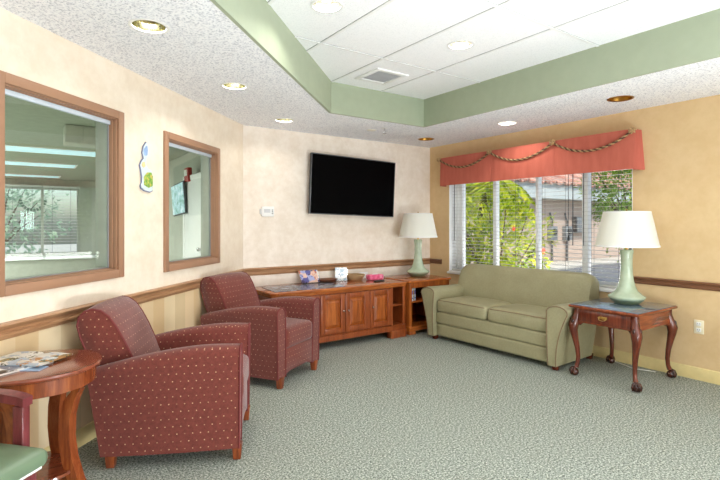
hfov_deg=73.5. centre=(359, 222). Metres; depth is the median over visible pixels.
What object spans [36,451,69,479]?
shelf
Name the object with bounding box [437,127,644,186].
valance
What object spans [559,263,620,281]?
ground
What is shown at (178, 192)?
monitor
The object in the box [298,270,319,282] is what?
magazine
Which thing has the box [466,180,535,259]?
palm tree
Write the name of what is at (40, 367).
leaflet
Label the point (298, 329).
seat cushion
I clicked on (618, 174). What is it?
window blind
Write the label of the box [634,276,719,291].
trim
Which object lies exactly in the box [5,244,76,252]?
ground
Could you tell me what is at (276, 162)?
wall
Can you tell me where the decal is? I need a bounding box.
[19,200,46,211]
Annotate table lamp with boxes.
[399,212,437,276]
[594,209,660,304]
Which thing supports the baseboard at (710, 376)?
attached to the wall at (679, 183)
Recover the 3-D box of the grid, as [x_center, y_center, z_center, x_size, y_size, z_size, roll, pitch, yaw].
[0.454,-1.384,0.825,5.690,0.010,7.230,0,0,-35]
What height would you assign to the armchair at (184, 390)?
0.887 m
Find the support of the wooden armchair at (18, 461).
on the floor
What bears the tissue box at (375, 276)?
on the media console
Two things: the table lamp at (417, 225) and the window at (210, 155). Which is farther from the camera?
the table lamp at (417, 225)
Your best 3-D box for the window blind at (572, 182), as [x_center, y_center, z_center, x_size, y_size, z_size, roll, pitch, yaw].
[2.166,-0.021,5.368,0.073,1.338,0.570,0,0,-35]
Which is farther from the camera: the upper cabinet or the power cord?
the upper cabinet
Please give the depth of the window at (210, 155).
4.68 m
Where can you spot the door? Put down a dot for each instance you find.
(192, 218)
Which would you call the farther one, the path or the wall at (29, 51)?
the path
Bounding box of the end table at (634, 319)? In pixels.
[568,297,677,391]
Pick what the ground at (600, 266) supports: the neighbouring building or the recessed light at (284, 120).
the neighbouring building
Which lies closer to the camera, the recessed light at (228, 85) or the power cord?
the recessed light at (228, 85)
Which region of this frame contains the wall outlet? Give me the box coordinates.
[694,320,703,334]
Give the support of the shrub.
on the ground at (600, 266)
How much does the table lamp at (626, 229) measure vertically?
0.848 m
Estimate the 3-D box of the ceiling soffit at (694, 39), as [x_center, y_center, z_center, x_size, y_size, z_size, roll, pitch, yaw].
[0.454,-1.232,0.825,5.730,0.307,7.270,0,0,-35]
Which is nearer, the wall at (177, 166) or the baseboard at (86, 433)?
the baseboard at (86, 433)
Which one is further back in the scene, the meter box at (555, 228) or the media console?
the meter box at (555, 228)
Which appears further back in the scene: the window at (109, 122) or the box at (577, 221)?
the box at (577, 221)
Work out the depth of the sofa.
5.04 m
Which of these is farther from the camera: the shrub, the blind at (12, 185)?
the blind at (12, 185)
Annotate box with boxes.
[366,273,383,279]
[547,213,557,261]
[562,213,571,260]
[573,217,581,231]
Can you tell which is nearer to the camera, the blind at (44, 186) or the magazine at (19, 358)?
the magazine at (19, 358)
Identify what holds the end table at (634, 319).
on the floor
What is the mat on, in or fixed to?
on the media console
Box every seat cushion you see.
[242,354,248,395]
[286,317,311,347]
[437,296,510,319]
[488,303,547,331]
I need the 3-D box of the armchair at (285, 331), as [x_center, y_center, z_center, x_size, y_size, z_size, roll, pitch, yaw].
[-0.930,0.917,4.390,0.912,0.887,0.720,0,0,25]
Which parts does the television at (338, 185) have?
casing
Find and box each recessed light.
[128,18,169,33]
[221,82,247,89]
[274,118,293,122]
[310,0,342,13]
[418,138,433,140]
[447,40,474,49]
[497,121,517,124]
[607,95,633,101]
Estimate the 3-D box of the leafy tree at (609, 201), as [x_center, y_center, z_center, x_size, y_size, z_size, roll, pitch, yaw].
[5.740,-0.293,10.242,2.144,3.595,2.346,0,0,9]
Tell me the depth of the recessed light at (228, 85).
3.87 m
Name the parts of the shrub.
stem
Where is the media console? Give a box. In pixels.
[255,278,406,342]
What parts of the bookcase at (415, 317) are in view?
shelf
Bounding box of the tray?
[318,278,337,282]
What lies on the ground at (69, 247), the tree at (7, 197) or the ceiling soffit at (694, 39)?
the tree at (7, 197)
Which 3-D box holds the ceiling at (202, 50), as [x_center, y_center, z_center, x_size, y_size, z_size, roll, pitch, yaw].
[-3.990,-1.100,3.432,12.200,0.040,18.200,0,0,-35]
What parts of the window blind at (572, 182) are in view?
pull cord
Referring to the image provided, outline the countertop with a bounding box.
[5,255,94,278]
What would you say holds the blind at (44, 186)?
attached to the window at (42, 252)
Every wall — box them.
[0,7,242,448]
[5,178,94,257]
[169,152,200,259]
[243,125,429,286]
[430,95,719,371]
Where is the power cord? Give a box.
[615,361,655,371]
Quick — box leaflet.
[20,366,48,370]
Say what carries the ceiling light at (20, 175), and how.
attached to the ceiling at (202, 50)
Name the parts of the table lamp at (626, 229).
lamp shade, shade trim, shade trim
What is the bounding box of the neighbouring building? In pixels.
[466,172,631,264]
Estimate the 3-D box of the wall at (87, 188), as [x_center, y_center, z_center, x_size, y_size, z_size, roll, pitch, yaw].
[-10.563,-0.040,10.030,9.000,2.800,0.150,0,0,-35]
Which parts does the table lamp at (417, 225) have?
lamp shade, shade trim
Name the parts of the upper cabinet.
door, door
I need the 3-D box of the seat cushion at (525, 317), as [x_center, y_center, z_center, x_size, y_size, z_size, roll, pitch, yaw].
[1.749,0.945,4.917,0.546,0.169,0.716,0,0,-38]
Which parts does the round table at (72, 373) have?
leg, leg, leg, leg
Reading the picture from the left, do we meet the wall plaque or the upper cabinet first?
the upper cabinet
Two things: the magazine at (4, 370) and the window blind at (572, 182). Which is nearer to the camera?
the magazine at (4, 370)
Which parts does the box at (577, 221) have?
door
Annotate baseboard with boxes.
[44,421,95,450]
[592,345,719,384]
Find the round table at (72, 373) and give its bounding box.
[0,349,101,479]
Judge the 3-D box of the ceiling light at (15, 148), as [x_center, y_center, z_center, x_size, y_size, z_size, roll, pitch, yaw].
[-4.576,-1.080,7.233,1.250,0.024,0.620,0,0,-35]
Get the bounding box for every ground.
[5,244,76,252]
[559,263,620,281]
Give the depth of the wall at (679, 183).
4.36 m
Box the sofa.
[421,263,598,370]
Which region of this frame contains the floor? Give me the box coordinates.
[78,329,719,479]
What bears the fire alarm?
attached to the wall at (177, 166)
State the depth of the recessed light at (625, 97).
4.24 m
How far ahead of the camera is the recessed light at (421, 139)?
6.28 m
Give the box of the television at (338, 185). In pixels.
[308,152,395,216]
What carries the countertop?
on the floor
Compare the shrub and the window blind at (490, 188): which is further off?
the shrub
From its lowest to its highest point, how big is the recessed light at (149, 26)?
0.126 m
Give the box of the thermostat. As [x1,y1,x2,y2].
[260,206,273,216]
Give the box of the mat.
[262,282,344,291]
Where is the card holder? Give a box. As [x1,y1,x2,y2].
[335,267,346,280]
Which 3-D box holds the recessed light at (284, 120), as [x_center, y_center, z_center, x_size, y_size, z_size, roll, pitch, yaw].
[-0.795,-1.137,5.059,0.212,0.126,0.212,0,0,-35]
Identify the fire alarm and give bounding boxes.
[184,167,191,181]
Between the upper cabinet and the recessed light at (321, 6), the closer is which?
the recessed light at (321, 6)
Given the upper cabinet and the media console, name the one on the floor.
the media console
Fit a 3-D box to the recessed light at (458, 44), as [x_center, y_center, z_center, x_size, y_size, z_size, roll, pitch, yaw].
[0.783,-1.442,3.747,0.212,0.126,0.212,0,0,-35]
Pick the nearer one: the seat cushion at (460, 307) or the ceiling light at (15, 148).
the seat cushion at (460, 307)
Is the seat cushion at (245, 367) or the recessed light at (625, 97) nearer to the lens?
the seat cushion at (245, 367)
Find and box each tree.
[5,188,71,253]
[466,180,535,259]
[574,169,631,262]
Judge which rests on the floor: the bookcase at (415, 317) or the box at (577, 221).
the bookcase at (415, 317)
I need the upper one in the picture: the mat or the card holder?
the card holder
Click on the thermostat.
(265, 211)
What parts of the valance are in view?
panel, panel, panel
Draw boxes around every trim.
[0,269,244,340]
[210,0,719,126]
[243,258,430,275]
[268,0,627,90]
[430,258,441,263]
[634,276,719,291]
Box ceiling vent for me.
[354,68,408,84]
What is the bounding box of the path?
[519,257,620,269]
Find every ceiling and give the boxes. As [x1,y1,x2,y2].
[0,0,719,180]
[266,0,719,98]
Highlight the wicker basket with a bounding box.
[347,273,364,280]
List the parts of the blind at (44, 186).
rail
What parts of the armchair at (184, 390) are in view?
leg, backrest, armrest, armrest, leg, leg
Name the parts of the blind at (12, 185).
rail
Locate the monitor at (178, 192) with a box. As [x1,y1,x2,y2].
[171,181,186,216]
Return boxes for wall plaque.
[139,142,152,192]
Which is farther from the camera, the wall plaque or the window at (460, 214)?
the window at (460, 214)
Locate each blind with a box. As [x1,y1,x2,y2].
[5,184,41,256]
[43,185,79,255]
[452,178,532,270]
[532,174,579,270]
[579,169,631,287]
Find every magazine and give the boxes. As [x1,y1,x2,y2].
[0,351,72,366]
[0,362,52,375]
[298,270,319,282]
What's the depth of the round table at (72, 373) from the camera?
2.27 m
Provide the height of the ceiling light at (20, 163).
0.024 m
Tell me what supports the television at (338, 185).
attached to the wall at (276, 162)
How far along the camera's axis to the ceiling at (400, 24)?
3.47 m
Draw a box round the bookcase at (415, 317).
[384,274,450,334]
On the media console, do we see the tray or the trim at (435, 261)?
the tray
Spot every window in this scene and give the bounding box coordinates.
[0,70,123,296]
[5,186,79,255]
[163,131,219,271]
[447,169,632,292]
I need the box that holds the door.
[183,172,200,257]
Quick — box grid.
[268,0,633,91]
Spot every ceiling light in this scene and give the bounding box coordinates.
[5,145,94,156]
[5,161,77,168]
[5,173,60,177]
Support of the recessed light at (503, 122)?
in the ceiling at (202, 50)
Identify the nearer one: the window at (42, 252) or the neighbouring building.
the window at (42, 252)
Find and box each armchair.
[0,388,47,479]
[76,295,250,467]
[200,272,320,388]
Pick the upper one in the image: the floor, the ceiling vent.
the ceiling vent
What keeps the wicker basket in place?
on the media console
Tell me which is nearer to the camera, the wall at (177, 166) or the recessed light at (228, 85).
the recessed light at (228, 85)
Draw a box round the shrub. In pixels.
[466,190,556,269]
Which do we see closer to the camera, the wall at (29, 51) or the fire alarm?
the wall at (29, 51)
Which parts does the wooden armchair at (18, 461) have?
armrest, leg, seat, seat rail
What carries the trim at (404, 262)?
attached to the wall at (276, 162)
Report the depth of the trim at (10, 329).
2.81 m
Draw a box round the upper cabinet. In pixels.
[63,124,94,147]
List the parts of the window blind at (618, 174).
rail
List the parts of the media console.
door, raised panel, door, raised panel, door, raised panel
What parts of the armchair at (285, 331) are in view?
backrest, armrest, leg, armrest, leg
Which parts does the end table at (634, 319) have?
leg, drawer, leg, glass, leg, leg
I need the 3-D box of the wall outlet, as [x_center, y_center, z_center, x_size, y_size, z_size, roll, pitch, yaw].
[2.931,0.900,4.171,0.013,0.118,0.075,0,0,-35]
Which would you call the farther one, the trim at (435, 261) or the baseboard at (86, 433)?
the trim at (435, 261)
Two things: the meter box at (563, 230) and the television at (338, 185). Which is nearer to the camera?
the television at (338, 185)
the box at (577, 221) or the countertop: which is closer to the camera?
the countertop
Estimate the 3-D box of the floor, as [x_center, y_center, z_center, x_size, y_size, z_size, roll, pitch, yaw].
[-4.220,1.420,3.271,13.240,0.120,18.600,0,0,-35]
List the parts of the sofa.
armrest, backrest, armrest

